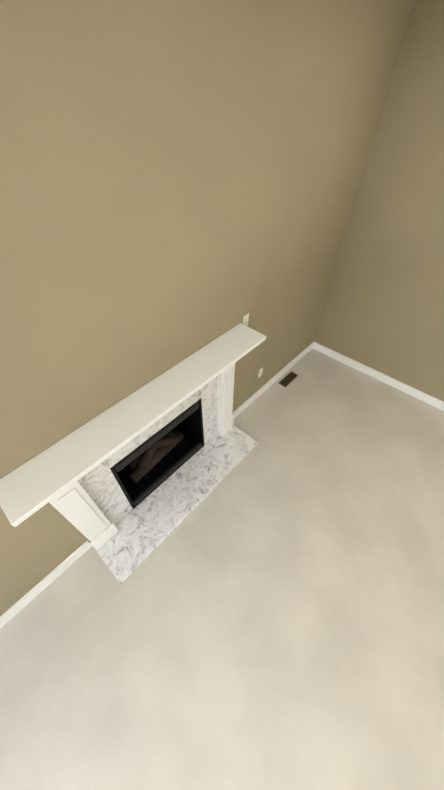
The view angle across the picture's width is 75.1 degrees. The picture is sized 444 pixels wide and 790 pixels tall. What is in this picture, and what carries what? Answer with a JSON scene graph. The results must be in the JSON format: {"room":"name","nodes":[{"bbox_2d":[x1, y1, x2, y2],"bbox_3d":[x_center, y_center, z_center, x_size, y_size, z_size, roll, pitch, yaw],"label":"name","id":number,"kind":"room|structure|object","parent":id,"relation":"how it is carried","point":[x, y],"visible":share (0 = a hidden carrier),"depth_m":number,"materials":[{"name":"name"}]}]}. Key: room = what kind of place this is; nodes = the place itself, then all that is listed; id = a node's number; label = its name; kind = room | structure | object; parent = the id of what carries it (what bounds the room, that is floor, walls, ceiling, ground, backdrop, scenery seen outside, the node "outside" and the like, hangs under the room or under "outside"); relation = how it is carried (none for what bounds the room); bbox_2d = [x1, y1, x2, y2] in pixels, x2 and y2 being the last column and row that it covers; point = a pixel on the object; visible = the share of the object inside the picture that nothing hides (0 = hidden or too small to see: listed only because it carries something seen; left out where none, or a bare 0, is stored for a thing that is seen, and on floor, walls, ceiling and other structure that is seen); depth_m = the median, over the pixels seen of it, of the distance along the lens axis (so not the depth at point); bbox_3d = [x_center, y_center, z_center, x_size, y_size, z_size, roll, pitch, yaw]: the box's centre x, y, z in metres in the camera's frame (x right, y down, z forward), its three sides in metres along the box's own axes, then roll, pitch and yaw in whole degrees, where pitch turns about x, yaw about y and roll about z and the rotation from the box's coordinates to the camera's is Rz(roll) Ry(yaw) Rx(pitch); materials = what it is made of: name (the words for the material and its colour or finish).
{"room":"living room","nodes":[
{"label":"living room","id":0,"kind":"room"},
{"bbox_2d":[0,0,413,615],"bbox_3d":[-0.544,-0.273,1.727,0.120,3.000,5.640,34,55,27],"label":"wall","id":1,"kind":"structure","parent":0,"point":[180,180],"depth_m":1.40,"materials":[{"name":"paint"}]},
{"bbox_2d":[243,313,248,325],"bbox_3d":[0.203,-0.619,2.422,0.015,0.116,0.072,34,55,27],"label":"outlet","id":2,"kind":"object","parent":1,"relation":"attached to","point":[245,319],"visible":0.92,"depth_m":2.41,"materials":[{"name":"white plastic"}]},
{"bbox_2d":[258,367,262,377],"bbox_3d":[0.429,-0.246,3.211,0.008,0.116,0.072,34,55,27],"label":"outlet","id":3,"kind":"object","parent":1,"relation":"attached to","point":[260,372],"visible":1,"depth_m":3.20,"materials":[{"name":"white plastic"}]},
{"bbox_2d":[0,348,443,789],"bbox_3d":[1.746,2.316,1.466,6.320,0.100,5.640,34,55,27],"label":"floor","id":4,"kind":"structure","parent":0,"point":[268,614],"depth_m":2.00,"materials":[{"name":"beige carpet"}]},
{"bbox_2d":[0,323,265,583],"bbox_3d":[-0.342,0.451,2.254,0.419,1.244,1.920,34,55,27],"label":"fireplace mantel","id":5,"kind":"object","parent":4,"relation":"on","point":[71,478],"visible":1,"depth_m":2.10,"materials":[{"name":"wood"}]},
{"bbox_2d":[110,399,203,508],"bbox_3d":[-0.646,0.415,2.617,0.448,0.754,0.892,34,55,27],"label":"firebox","id":6,"kind":"object","parent":5,"relation":"in","point":[145,469],"visible":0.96,"depth_m":2.70,"materials":[{"name":"black metal"}]},
{"bbox_2d":[279,371,297,386],"bbox_3d":[0.856,-0.205,3.715,0.110,0.007,0.300,34,55,27],"label":"floor vent","id":7,"kind":"object","parent":4,"relation":"in","point":[288,379],"visible":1,"depth_m":3.71,"materials":[{"name":"brown metal"}]},
{"bbox_2d":[314,0,443,401],"bbox_3d":[3.581,-0.144,1.648,6.200,3.000,0.330,34,55,27],"label":"wall","id":8,"kind":"structure","parent":0,"point":[383,311],"depth_m":2.79,"materials":[{"name":"paint"}]},
{"bbox_2d":[0,342,443,628],"bbox_3d":[1.754,2.250,1.385,6.100,0.110,5.400,34,55,27],"label":"baseboard","id":9,"kind":"structure","parent":8,"relation":"attached to","point":[36,590],"depth_m":3.43,"materials":[{"name":"white wood"}]}
]}

